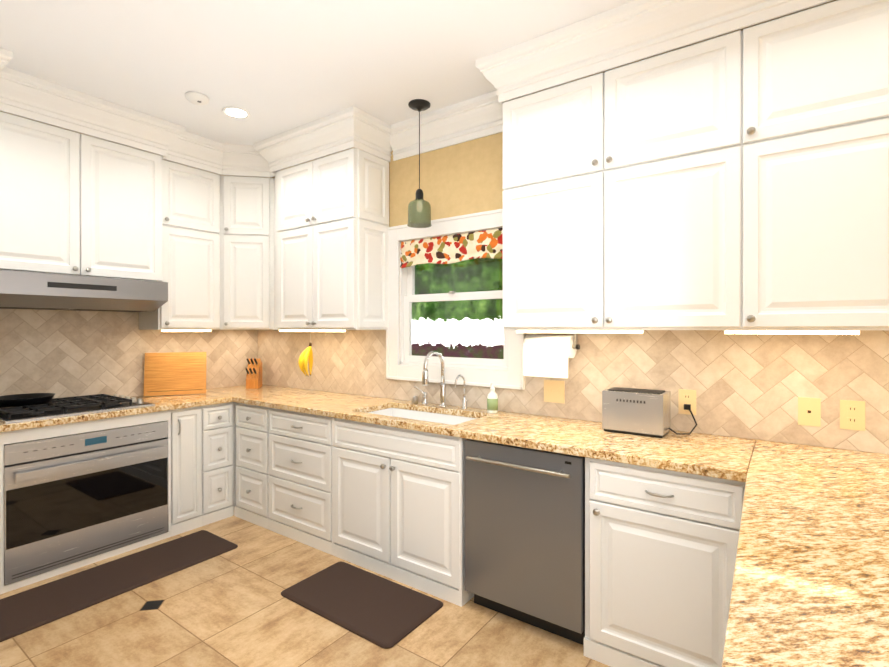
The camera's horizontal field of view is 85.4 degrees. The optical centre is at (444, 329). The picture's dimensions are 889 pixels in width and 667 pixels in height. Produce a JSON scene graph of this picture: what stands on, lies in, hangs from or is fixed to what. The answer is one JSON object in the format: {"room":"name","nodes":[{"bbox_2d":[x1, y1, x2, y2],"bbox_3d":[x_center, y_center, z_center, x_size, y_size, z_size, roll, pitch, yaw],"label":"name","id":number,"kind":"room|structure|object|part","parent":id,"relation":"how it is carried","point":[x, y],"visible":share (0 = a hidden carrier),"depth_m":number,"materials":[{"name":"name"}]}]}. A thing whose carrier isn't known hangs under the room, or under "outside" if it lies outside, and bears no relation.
{"room":"kitchen","nodes":[
{"label":"kitchen","id":0,"kind":"room"},
{"bbox_2d":[1,111,249,387],"bbox_3d":[-2.760,-0.020,3.206,0.100,2.880,3.570,0,0,35],"label":"wall","id":1,"kind":"structure","parent":0,"point":[120,144],"depth_m":3.57,"materials":[{"name":"beige paint"}]},
{"bbox_2d":[0,309,138,326],"bbox_3d":[-2.636,-0.181,3.283,0.012,0.320,1.000,0,0,35],"label":"backsplash","id":2,"kind":"structure","parent":1,"relation":"attached to","point":[34,318],"depth_m":3.31,"materials":[{"name":"tile"}]},
{"bbox_2d":[0,111,162,281],"bbox_3d":[-2.456,-0.791,3.152,0.452,0.909,0.999,0,0,35],"label":"upper cabinet","id":3,"kind":"object","parent":1,"relation":"attached to","point":[74,203],"visible":1,"depth_m":3.02,"materials":[{"name":"white paint"}]},
{"bbox_2d":[0,270,167,311],"bbox_3d":[-2.435,-0.234,3.141,0.500,0.202,0.980,0,0,35],"label":"range hood","id":4,"kind":"object","parent":3,"relation":"attached to","point":[32,290],"visible":0.98,"depth_m":3.00,"materials":[{"name":"silver metal"}]},
{"bbox_2d":[0,327,257,402],"bbox_3d":[-2.720,0.244,3.165,0.012,0.529,3.328,0,0,35],"label":"backsplash","id":5,"kind":"structure","parent":1,"relation":"attached to","point":[61,362],"depth_m":3.48,"materials":[{"name":"tile"}]},
{"bbox_2d":[139,159,219,329],"bbox_3d":[-2.058,-0.624,3.773,0.382,1.245,0.468,0,0,35],"label":"upper cabinet","id":6,"kind":"object","parent":1,"relation":"attached to","point":[191,229],"visible":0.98,"depth_m":3.67,"materials":[{"name":"white paint"}]},
{"bbox_2d":[161,330,210,331],"bbox_3d":[-1.988,0.007,3.719,0.035,0.014,0.360,0,0,35],"label":"under-cabinet light","id":7,"kind":"object","parent":6,"relation":"attached to","point":[185,330],"visible":1,"depth_m":3.69,"materials":[{"name":"white plastic"}]},
{"bbox_2d":[0,515,609,666],"bbox_3d":[-1.205,1.475,0.478,5.800,0.100,6.220,0,0,35],"label":"floor","id":8,"kind":"structure","parent":0,"point":[233,608],"depth_m":2.28,"materials":[{"name":"tile"}]},
{"bbox_2d":[0,432,7,593],"bbox_3d":[-2.769,0.985,2.572,0.619,0.872,0.494,0,0,35],"label":"base cabinet","id":9,"kind":"object","parent":8,"relation":"on","point":[3,435],"depth_m":2.59,"materials":[{"name":"white paint"}]},
{"bbox_2d":[4,421,168,585],"bbox_3d":[-2.341,1.000,3.091,0.618,0.755,0.844,0,0,35],"label":"oven","id":10,"kind":"object","parent":9,"relation":"in","point":[71,499],"visible":1,"depth_m":2.87,"materials":[{"name":"silver metal"}]},
{"bbox_2d":[0,530,237,641],"bbox_3d":[-1.985,1.412,2.621,0.445,0.015,1.610,0,0,35],"label":"anti-fatigue mat","id":11,"kind":"object","parent":8,"relation":"on","point":[32,609],"visible":0.96,"depth_m":2.68,"materials":[{"name":"brown rubber"}]},
{"bbox_2d":[124,406,203,538],"bbox_3d":[-2.067,0.983,3.559,0.619,0.872,0.235,0,0,35],"label":"base cabinet","id":12,"kind":"object","parent":8,"relation":"on","point":[201,466],"depth_m":3.37,"materials":[{"name":"white paint"}]},
{"bbox_2d":[204,402,235,525],"bbox_3d":[-1.930,0.983,3.752,0.619,0.872,0.238,0,0,35],"label":"base cabinet","id":13,"kind":"object","parent":8,"relation":"on","point":[219,419],"depth_m":3.58,"materials":[{"name":"white paint"}]},
{"bbox_2d":[0,393,231,432],"bbox_3d":[-2.646,0.529,2.727,0.638,0.038,2.699,0,0,35],"label":"countertop","id":14,"kind":"structure","parent":13,"relation":"on","point":[167,402],"depth_m":3.16,"materials":[{"name":"stone"}]},
{"bbox_2d":[0,394,154,423],"bbox_3d":[-2.377,0.482,3.076,0.525,0.054,0.760,0,0,35],"label":"cooktop","id":15,"kind":"object","parent":14,"relation":"in","point":[75,405],"visible":0.94,"depth_m":2.95,"materials":[{"name":"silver metal"}]},
{"bbox_2d":[0,393,54,405],"bbox_3d":[-2.640,0.412,2.883,0.304,0.085,0.494,0,0,35],"label":"frying pan","id":16,"kind":"object","parent":15,"relation":"on","point":[24,399],"visible":1,"depth_m":2.94,"materials":[{"name":"grey metal"}]},
{"bbox_2d":[144,352,206,395],"bbox_3d":[-2.095,0.341,3.757,0.424,0.329,0.069,0,0,-23],"label":"cutting board","id":17,"kind":"object","parent":14,"relation":"on","point":[176,373],"visible":0.96,"depth_m":3.75,"materials":[{"name":"brown wood"}]},
{"bbox_2d":[234,403,265,527],"bbox_3d":[-1.252,0.983,3.797,0.426,0.872,0.619,0,0,35],"label":"base cabinet","id":18,"kind":"object","parent":8,"relation":"on","point":[250,506],"depth_m":3.54,"materials":[{"name":"white paint"}]},
{"bbox_2d":[206,384,755,481],"bbox_3d":[-0.334,0.529,3.132,3.938,0.038,0.638,0,0,35],"label":"countertop","id":19,"kind":"structure","parent":18,"relation":"on","point":[719,456],"depth_m":2.40,"materials":[{"name":"stone"}]},
{"bbox_2d":[245,358,261,388],"bbox_3d":[-1.664,0.375,4.190,0.100,0.263,0.260,0,0,-10],"label":"knife block","id":20,"kind":"object","parent":19,"relation":"on","point":[253,369],"visible":1,"depth_m":4.16,"materials":[{"name":"brown wood"}]},
{"bbox_2d":[412,396,417,403],"bbox_3d":[-0.202,0.482,3.327,0.044,0.053,0.044,0,0,35],"label":"air gap cap","id":21,"kind":"object","parent":19,"relation":"on","point":[414,399],"visible":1,"depth_m":3.31,"materials":[{"name":"silver metal"}]},
{"bbox_2d":[414,386,427,404],"bbox_3d":[-0.156,0.446,3.293,0.102,0.125,0.050,0,0,35],"label":"lever","id":22,"kind":"object","parent":19,"relation":"on","point":[424,394],"visible":1,"depth_m":3.27,"materials":[{"name":"silver metal"}]},
{"bbox_2d":[368,408,476,424],"bbox_3d":[-0.158,0.655,2.984,0.850,0.212,0.450,0,0,35],"label":"sink","id":23,"kind":"object","parent":19,"relation":"in","point":[428,416],"visible":0.06,"depth_m":3.21,"materials":[{"name":"white ceramic"}]},
{"bbox_2d":[422,350,446,406],"bbox_3d":[-0.064,0.320,3.115,0.055,0.377,0.241,0,0,35],"label":"faucet","id":24,"kind":"object","parent":19,"relation":"on","point":[425,378],"visible":1,"depth_m":3.17,"materials":[{"name":"silver metal"}]},
{"bbox_2d":[455,375,467,409],"bbox_3d":[0.108,0.396,3.054,0.051,0.226,0.126,0,0,35],"label":"water faucet","id":25,"kind":"object","parent":19,"relation":"on","point":[464,403],"visible":1,"depth_m":3.08,"materials":[{"name":"silver metal"}]},
{"bbox_2d":[487,383,497,413],"bbox_3d":[0.292,0.416,2.952,0.067,0.186,0.077,0,0,35],"label":"soap bottle","id":26,"kind":"object","parent":19,"relation":"on","point":[492,402],"visible":1,"depth_m":2.93,"materials":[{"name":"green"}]},
{"bbox_2d":[602,387,670,437],"bbox_3d":[0.953,0.405,2.417,0.303,0.210,0.176,0,0,35],"label":"toaster","id":27,"kind":"object","parent":19,"relation":"on","point":[640,412],"visible":1,"depth_m":2.34,"materials":[{"name":"silver metal"}]},
{"bbox_2d":[668,404,696,434],"bbox_3d":[1.171,0.439,2.362,0.119,0.135,0.115,0,0,35],"label":"cord","id":28,"kind":"object","parent":27,"relation":"attached to","point":[687,406],"visible":1,"depth_m":2.35,"materials":[{"name":"black rubber"}]},
{"bbox_2d":[281,561,442,648],"bbox_3d":[-0.444,1.412,2.541,0.790,0.015,0.445,0,0,35],"label":"anti-fatigue mat","id":29,"kind":"object","parent":8,"relation":"on","point":[381,612],"visible":0.98,"depth_m":2.48,"materials":[{"name":"brown rubber"}]},
{"bbox_2d":[465,439,584,644],"bbox_3d":[0.505,0.990,2.494,0.606,0.861,0.631,0,0,35],"label":"dishwasher","id":30,"kind":"object","parent":8,"relation":"on","point":[525,535],"visible":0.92,"depth_m":2.25,"materials":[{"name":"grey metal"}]},
{"bbox_2d":[584,457,745,666],"bbox_3d":[1.018,0.986,2.162,0.598,0.871,0.654,0,0,35],"label":"base cabinet","id":31,"kind":"object","parent":8,"relation":"on","point":[660,550],"visible":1,"depth_m":1.93,"materials":[{"name":"white paint"}]},
{"bbox_3d":[0.947,0.989,0.565,0.995,0.871,3.337,0,0,35],"label":"base cabinet","id":32,"kind":"object","parent":8,"relation":"on","visible":0},
{"bbox_2d":[721,440,888,666],"bbox_3d":[0.941,0.534,0.569,1.110,0.038,3.338,0,0,35],"label":"countertop","id":33,"kind":"structure","parent":32,"relation":"on","point":[810,585],"depth_m":1.06,"materials":[{"name":"stone"}]},
{"bbox_2d":[0,0,633,144],"bbox_3d":[-1.205,-1.505,0.472,5.800,0.100,6.220,0,0,35],"label":"ceiling","id":34,"kind":"structure","parent":0,"point":[274,67],"depth_m":2.52,"materials":[{"name":"white paint"}]},
{"bbox_2d":[185,92,208,105],"bbox_3d":[-1.549,-1.440,3.017,0.136,0.039,0.136,0,0,35],"label":"smoke detector","id":35,"kind":"object","parent":34,"relation":"attached to","point":[197,98],"visible":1,"depth_m":2.98,"materials":[{"name":"white plastic"}]},
{"bbox_2d":[222,107,249,118],"bbox_3d":[-1.399,-1.457,3.236,0.176,0.006,0.176,0,0,35],"label":"recessed light","id":36,"kind":"object","parent":34,"relation":"in","point":[237,112],"visible":1,"depth_m":3.23,"materials":[{"name":"white"}]},
{"bbox_2d":[407,99,431,227],"bbox_3d":[-0.162,-1.068,3.118,0.158,0.785,0.158,0,0,35],"label":"pendant light","id":37,"kind":"object","parent":34,"relation":"hanging from","point":[419,211],"visible":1,"depth_m":3.07,"materials":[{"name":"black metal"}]},
{"bbox_2d":[264,0,835,439],"bbox_3d":[0.603,-0.020,2.932,5.700,2.880,0.120,0,0,35],"label":"wall","id":38,"kind":"structure","parent":0,"point":[464,178],"depth_m":3.24,"materials":[{"name":"beige paint"}]},
{"bbox_2d":[220,175,274,329],"bbox_3d":[-1.614,-0.625,4.088,0.741,1.245,0.558,0,0,35],"label":"upper cabinet","id":39,"kind":"object","parent":38,"relation":"attached to","point":[247,253],"visible":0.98,"depth_m":3.91,"materials":[{"name":"white paint"}]},
{"bbox_2d":[258,330,388,397],"bbox_3d":[-1.085,0.242,4.051,1.652,0.529,0.012,0,0,35],"label":"backsplash","id":40,"kind":"structure","parent":38,"relation":"attached to","point":[350,362],"depth_m":3.94,"materials":[{"name":"tile"}]},
{"bbox_2d":[275,148,388,329],"bbox_3d":[-0.888,-0.624,3.675,0.917,1.245,0.392,0,0,35],"label":"upper cabinet","id":41,"kind":"object","parent":38,"relation":"attached to","point":[331,237],"visible":1,"depth_m":3.46,"materials":[{"name":"white paint"}]},
{"bbox_2d":[298,332,312,375],"bbox_3d":[-1.083,0.181,3.797,0.142,0.364,0.160,0,0,35],"label":"bananas","id":42,"kind":"object","parent":41,"relation":"hanging from","point":[305,358],"visible":1,"depth_m":3.75,"materials":[{"name":"yellow food"}]},
{"bbox_2d":[279,330,345,331],"bbox_3d":[-1.006,0.007,3.619,0.720,0.014,0.035,0,0,35],"label":"under-cabinet light","id":43,"kind":"object","parent":41,"relation":"attached to","point":[312,330],"visible":1,"depth_m":3.58,"materials":[{"name":"white plastic"}]},
{"bbox_2d":[503,0,888,329],"bbox_3d":[1.550,-0.621,1.948,2.812,1.245,0.382,0,0,35],"label":"upper cabinet","id":44,"kind":"object","parent":38,"relation":"attached to","point":[737,180],"visible":1,"depth_m":2.04,"materials":[{"name":"white paint"}]},
{"bbox_2d":[523,333,579,377],"bbox_3d":[0.597,0.131,2.703,0.325,0.258,0.126,0,0,35],"label":"paper towel holder","id":45,"kind":"object","parent":44,"relation":"attached to","point":[546,355],"visible":0.96,"depth_m":2.65,"materials":[{"name":"white paper"}]},
{"bbox_2d":[517,330,642,332],"bbox_3d":[0.670,0.010,2.464,0.650,0.014,0.035,0,0,35],"label":"under-cabinet light","id":46,"kind":"object","parent":44,"relation":"attached to","point":[579,331],"visible":1,"depth_m":2.43,"materials":[{"name":"white plastic"}]},
{"bbox_2d":[390,0,832,160],"bbox_3d":[1.088,-1.349,2.232,3.897,0.218,0.453,0,0,35],"label":"crown molding","id":47,"kind":"structure","parent":44,"relation":"attached to","point":[628,32],"depth_m":2.32,"materials":[{"name":"white wood"}]},
{"bbox_2d":[725,331,859,334],"bbox_3d":[1.391,0.011,1.952,0.440,0.014,0.035,0,0,35],"label":"under-cabinet light","id":48,"kind":"object","parent":44,"relation":"attached to","point":[801,332],"visible":1,"depth_m":1.92,"materials":[{"name":"white plastic"}]},
{"bbox_2d":[524,330,888,453],"bbox_3d":[1.185,0.245,2.437,1.718,0.529,0.012,0,0,35],"label":"backsplash","id":49,"kind":"structure","parent":38,"relation":"attached to","point":[752,386],"depth_m":2.27,"materials":[{"name":"tile"}]},
{"bbox_2d":[544,380,564,402],"bbox_3d":[0.638,0.360,2.812,0.127,0.130,0.012,0,0,35],"label":"switch plate","id":50,"kind":"object","parent":49,"relation":"attached to","point":[554,391],"visible":1,"depth_m":2.81,"materials":[{"name":"brown plastic"}]},
{"bbox_2d":[678,389,695,414],"bbox_3d":[1.213,0.361,2.406,0.080,0.124,0.006,0,0,35],"label":"electrical outlet plate","id":51,"kind":"object","parent":49,"relation":"attached to","point":[685,396],"visible":0.85,"depth_m":2.41,"materials":[{"name":"yellow plastic"}]},
{"bbox_2d":[798,397,820,426],"bbox_3d":[1.610,0.362,2.125,0.080,0.124,0.005,0,0,35],"label":"electrical outlet plate","id":52,"kind":"object","parent":49,"relation":"attached to","point":[809,411],"visible":1,"depth_m":2.12,"materials":[{"name":"yellow plastic"}]},
{"bbox_2d":[840,400,864,430],"bbox_3d":[1.728,0.362,2.040,0.082,0.124,0.006,0,0,35],"label":"electrical outlet plate","id":53,"kind":"object","parent":49,"relation":"attached to","point":[852,414],"visible":1,"depth_m":2.04,"materials":[{"name":"yellow plastic"}]},
{"bbox_3d":[0.075,0.837,3.309,0.900,1.165,0.120,0,0,35],"label":"wall","id":54,"kind":"structure","parent":0,"visible":0},
{"bbox_2d":[386,209,524,389],"bbox_3d":[0.066,-0.196,3.294,1.116,1.116,0.152,0,0,35],"label":"window","id":55,"kind":"structure","parent":54,"relation":"in","point":[510,377],"depth_m":3.31,"materials":[{"name":"white wood"}]},
{"bbox_2d":[400,228,502,267],"bbox_3d":[0.034,-0.543,3.248,0.864,0.197,0.030,0,0,35],"label":"window valance","id":56,"kind":"object","parent":55,"relation":"attached to","point":[450,249],"visible":0.98,"depth_m":3.23,"materials":[{"name":"fabric"}]},
{"bbox_3d":[0.072,-0.198,3.303,0.868,0.863,0.086,0,0,35],"label":"window sashes","id":57,"kind":"part","parent":55,"relation":"part of","materials":[{"name":"white wood"}]},
{"bbox_2d":[389,379,523,412],"bbox_3d":[0.037,0.414,3.254,1.100,0.189,0.012,0,0,35],"label":"backsplash","id":58,"kind":"structure","parent":54,"relation":"attached to","point":[510,400],"depth_m":3.20,"materials":[{"name":"tile"}]},
{"label":"outside","id":59,"kind":"structure","parent":0,"visible":0},
{"bbox_2d":[412,258,503,358],"bbox_3d":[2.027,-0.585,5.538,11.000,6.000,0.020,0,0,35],"label":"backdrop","id":60,"kind":"structure","parent":59,"point":[470,311],"depth_m":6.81,"materials":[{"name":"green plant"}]},
{"bbox_3d":[-3.036,-0.621,2.148,0.672,1.245,1.307,0,0,35],"label":"upper cabinet","id":61,"kind":"object","parent":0,"visible":0},
{"bbox_2d":[0,48,391,177],"bbox_3d":[-1.864,-1.350,2.560,1.402,0.218,3.338,0,0,35],"label":"crown molding","id":62,"kind":"structure","parent":61,"relation":"attached to","point":[25,95],"depth_m":3.31,"materials":[{"name":"white wood"}]}
]}

